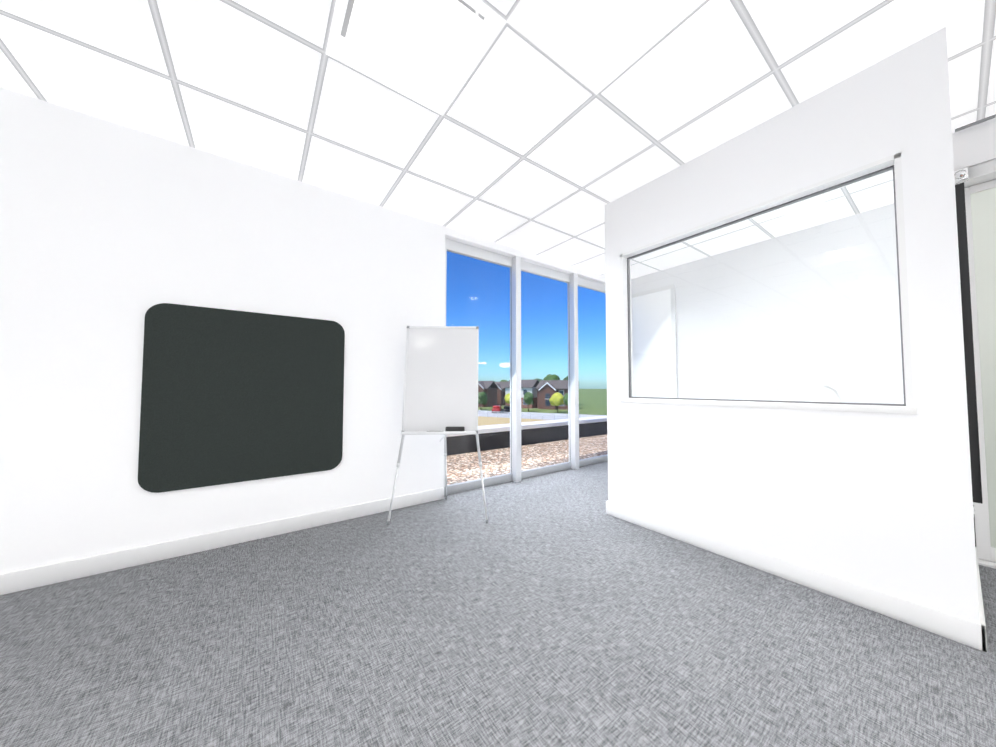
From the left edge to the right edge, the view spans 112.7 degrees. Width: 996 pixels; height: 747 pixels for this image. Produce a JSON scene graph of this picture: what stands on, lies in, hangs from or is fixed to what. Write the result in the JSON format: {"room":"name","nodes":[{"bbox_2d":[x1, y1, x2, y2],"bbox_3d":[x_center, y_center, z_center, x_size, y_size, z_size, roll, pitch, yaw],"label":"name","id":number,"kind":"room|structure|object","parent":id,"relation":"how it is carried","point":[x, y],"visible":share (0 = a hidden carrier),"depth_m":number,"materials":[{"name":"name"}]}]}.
{"room":"office meeting room","nodes":[
{"label":"office meeting room","id":0,"kind":"room"},
{"bbox_2d":[0,87,604,573],"bbox_3d":[-1.506,-0.304,2.575,10.500,2.937,0.120,2,-3,-36],"label":"wall","id":1,"kind":"structure","parent":0,"point":[110,233],"depth_m":2.03,"materials":[{"name":"white paint"}]},
{"bbox_2d":[0,487,443,594],"bbox_3d":[-3.026,1.063,1.339,6.195,0.105,0.014,2,-3,-36],"label":"baseboard","id":2,"kind":"structure","parent":1,"relation":"attached to","point":[20,580],"depth_m":2.10,"materials":[{"name":"white"}]},
{"bbox_2d":[138,303,344,492],"bbox_3d":[-1.698,0.156,2.331,1.125,1.170,0.018,2,-3,-36],"label":"pinboard","id":3,"kind":"object","parent":1,"relation":"attached to","point":[230,396],"visible":1,"depth_m":2.26,"materials":[{"name":"grey fabric"}]},
{"bbox_2d":[444,238,607,494],"bbox_3d":[1.101,-0.038,4.444,4.075,2.558,0.117,2,-3,-36],"label":"window","id":4,"kind":"structure","parent":1,"relation":"in","point":[516,265],"depth_m":3.81,"materials":[{"name":"silver metal"}]},
{"bbox_2d":[0,461,995,746],"bbox_3d":[-0.013,1.098,-0.362,9.150,0.100,6.495,2,-3,-36],"label":"floor","id":5,"kind":"structure","parent":0,"point":[556,609],"depth_m":1.35,"materials":[{"name":"carpet"}]},
{"bbox_2d":[387,326,487,524],"bbox_3d":[-0.515,0.380,2.724,0.719,1.588,0.695,2,-3,-36],"label":"whiteboard","id":6,"kind":"object","parent":5,"relation":"on","point":[440,396],"visible":1,"depth_m":2.76,"materials":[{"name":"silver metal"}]},
{"bbox_2d":[769,385,841,401],"bbox_3d":[2.213,0.622,2.380,0.578,1.075,0.604,2,-3,-36],"label":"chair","id":7,"kind":"object","parent":5,"relation":"on","point":[804,390],"depth_m":2.58,"materials":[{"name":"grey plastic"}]},
{"bbox_2d":[0,0,995,278],"bbox_3d":[0.018,-1.757,-0.288,9.750,0.342,6.995,2,-3,-36],"label":"ceiling","id":8,"kind":"structure","parent":0,"point":[524,144],"depth_m":1.77,"materials":[{"name":"tile"}]},
{"bbox_2d":[326,0,505,115],"bbox_3d":[-0.389,-1.556,1.499,0.610,0.100,0.610,2,-3,-36],"label":"ceiling light","id":9,"kind":"object","parent":8,"relation":"in","point":[429,54],"visible":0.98,"depth_m":1.51,"materials":[{"name":"white plastic"}]},
{"bbox_2d":[955,114,995,131],"bbox_3d":[2.849,-1.496,1.980,0.037,0.006,0.140,2,-3,-36],"label":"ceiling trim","id":10,"kind":"structure","parent":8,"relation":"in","point":[975,123],"depth_m":1.98,"materials":[{"name":"grey plastic"}]},
{"bbox_2d":[604,57,915,601],"bbox_3d":[1.448,-0.168,2.204,0.120,2.637,1.620,2,-3,-36],"label":"wall","id":11,"kind":"structure","parent":0,"point":[881,501],"depth_m":1.91,"materials":[{"name":"white paint"}]},
{"bbox_2d":[620,152,917,414],"bbox_3d":[1.485,-0.398,2.148,0.136,1.217,1.500,2,-3,-36],"label":"interior window","id":12,"kind":"structure","parent":11,"relation":"in","point":[874,169],"depth_m":1.87,"materials":[{"name":"white"}]},
{"bbox_2d":[606,501,986,651],"bbox_3d":[1.436,1.094,2.056,0.017,0.105,1.793,2,-3,-36],"label":"baseboard","id":13,"kind":"structure","parent":11,"relation":"attached to","point":[965,631],"depth_m":1.69,"materials":[{"name":"white"}]},
{"bbox_2d":[631,203,903,403],"bbox_3d":[2.734,-0.102,3.829,0.150,2.637,2.800,2,-3,-36],"label":"wall","id":14,"kind":"structure","parent":0,"point":[851,269],"depth_m":3.34,"materials":[{"name":"white paint"}]},
{"bbox_2d":[631,284,677,397],"bbox_3d":[2.101,0.045,4.527,0.048,2.400,0.660,2,-3,-36],"label":"whiteboard","id":15,"kind":"structure","parent":14,"relation":"in","point":[663,380],"depth_m":4.50,"materials":[{"name":"white plastic"}]},
{"bbox_2d":[888,27,979,622],"bbox_3d":[2.781,-0.172,2.075,2.130,2.637,0.140,2,-3,-36],"label":"wall","id":16,"kind":"structure","parent":0,"point":[939,464],"depth_m":1.45,"materials":[{"name":"white paint"}]},
{"bbox_2d":[955,182,982,503],"bbox_3d":[2.502,-0.154,1.767,0.590,1.545,0.028,2,-3,-36],"label":"board","id":17,"kind":"object","parent":16,"relation":"attached to","point":[968,349],"visible":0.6,"depth_m":1.59,"materials":[{"name":"charcoal felt"}]},
{"bbox_2d":[975,547,984,618],"bbox_3d":[2.424,1.079,1.672,1.080,0.105,0.014,2,-3,-36],"label":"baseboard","id":18,"kind":"structure","parent":16,"relation":"attached to","point":[980,601],"depth_m":1.53,"materials":[{"name":"white"}]},
{"bbox_2d":[952,118,995,546],"bbox_3d":[4.001,-0.376,0.734,0.410,2.937,3.475,2,-3,-36],"label":"wall","id":19,"kind":"structure","parent":0,"point":[974,145],"depth_m":1.99,"materials":[{"name":"white paint"}]},
{"bbox_2d":[954,159,995,568],"bbox_3d":[3.897,-0.109,0.649,0.265,2.397,3.469,2,-3,-36],"label":"sliding door","id":20,"kind":"structure","parent":19,"relation":"in","point":[979,180],"depth_m":2.02,"materials":[{"name":"white"}]},
{"label":"outside","id":21,"kind":"structure","parent":0,"visible":0},
{"bbox_2d":[499,362,509,367],"bbox_3d":[32.760,-26.282,1002.847,39.894,18.352,64.620,2,-3,-36],"label":"cloud","id":22,"kind":"structure","parent":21,"point":[506,364],"depth_m":998.69,"materials":[{"name":"white"}]},
{"bbox_2d":[478,389,606,425],"bbox_3d":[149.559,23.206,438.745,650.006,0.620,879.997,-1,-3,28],"label":"ground","id":23,"kind":"structure","parent":21,"point":[591,402],"depth_m":70.83,"materials":[{"name":"green plant"}]},
{"bbox_2d":[478,392,487,409],"bbox_3d":[-3.855,6.255,75.888,2.940,4.132,2.658,2,-3,-36],"label":"tree","id":24,"kind":"object","parent":23,"relation":"on","point":[482,398],"depth_m":75.05,"materials":[{"name":"green plant"}]},
{"bbox_2d":[478,381,498,406],"bbox_3d":[-5.603,5.452,90.350,9.400,6.900,7.330,-1,-3,28],"label":"house","id":25,"kind":"structure","parent":23,"relation":"on","point":[491,395],"depth_m":87.81,"materials":[{"name":"brown brick"}]},
{"bbox_2d":[492,405,501,412],"bbox_3d":[-0.197,7.274,67.833,1.800,1.450,4.400,0,-2,6],"label":"car","id":26,"kind":"object","parent":23,"relation":"on","point":[497,408],"depth_m":66.33,"materials":[{"name":"red metal"}]},
{"bbox_2d":[495,382,507,404],"bbox_3d":[0.955,5.790,97.423,4.800,6.800,7.930,-1,-3,28],"label":"house","id":27,"kind":"structure","parent":23,"relation":"on","point":[500,393],"depth_m":94.20,"materials":[{"name":"brown brick"}]},
{"bbox_2d":[502,405,509,412],"bbox_3d":[2.048,7.240,66.973,1.800,1.450,4.400,0,-2,12],"label":"car","id":28,"kind":"object","parent":23,"relation":"on","point":[506,409],"depth_m":65.01,"materials":[{"name":"black metal"}]},
{"bbox_2d":[504,393,509,403],"bbox_3d":[3.041,5.976,71.944,3.441,4.378,3.621,2,-3,-36],"label":"tree","id":29,"kind":"object","parent":23,"relation":"on","point":[507,398],"depth_m":71.00,"materials":[{"name":"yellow plant"}]},
{"bbox_2d":[504,380,538,408],"bbox_3d":[6.502,5.138,84.920,7.800,7.100,6.800,-1,-3,28],"label":"house","id":30,"kind":"structure","parent":23,"relation":"on","point":[533,384],"depth_m":81.94,"materials":[{"name":"red brick"}]},
{"bbox_2d":[523,392,533,411],"bbox_3d":[6.543,5.983,70.412,2.420,4.244,2.098,2,-3,-36],"label":"tree","id":31,"kind":"object","parent":23,"relation":"on","point":[528,397],"depth_m":69.79,"materials":[{"name":"green plant"}]},
{"bbox_2d":[478,411,597,419],"bbox_3d":[-6.196,7.151,59.869,130.001,1.050,0.101,-1,-3,28],"label":"fence","id":32,"kind":"object","parent":23,"relation":"on","point":[542,416],"depth_m":52.95,"materials":[{"name":"white"}]},
{"bbox_2d":[543,374,559,379],"bbox_3d":[15.532,4.670,97.961,5.333,9.095,5.138,2,-3,-36],"label":"tree","id":33,"kind":"object","parent":23,"relation":"on","point":[550,377],"depth_m":96.71,"materials":[{"name":"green plant"}]},
{"bbox_2d":[536,380,567,409],"bbox_3d":[14.176,5.052,80.212,8.600,6.900,7.930,-1,-3,28],"label":"house","id":34,"kind":"structure","parent":23,"relation":"on","point":[551,389],"depth_m":77.69,"materials":[{"name":"brown brick"}]},
{"bbox_2d":[549,392,563,412],"bbox_3d":[12.233,5.893,67.431,3.291,4.189,3.305,2,-3,-36],"label":"tree","id":35,"kind":"object","parent":23,"relation":"on","point":[553,399],"depth_m":66.52,"materials":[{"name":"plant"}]},
{"bbox_2d":[563,393,567,405],"bbox_3d":[14.464,5.913,66.260,2.830,4.056,2.876,2,-3,-36],"label":"tree","id":36,"kind":"object","parent":23,"relation":"on","point":[565,399],"depth_m":65.68,"materials":[{"name":"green plant"}]},
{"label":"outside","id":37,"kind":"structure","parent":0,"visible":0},
{"bbox_2d":[446,434,607,484],"bbox_3d":[0.921,1.273,5.216,22.000,0.100,1.410,2,-3,-36],"label":"gravel","id":38,"kind":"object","parent":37,"point":[463,464],"depth_m":4.75,"materials":[{"name":"beige gravel"}]},
{"bbox_2d":[446,416,606,454],"bbox_3d":[0.420,1.126,5.916,22.000,0.450,0.370,2,-3,-36],"label":"parapet","id":39,"kind":"object","parent":38,"relation":"on","point":[466,443],"depth_m":5.80,"materials":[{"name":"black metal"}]}
]}

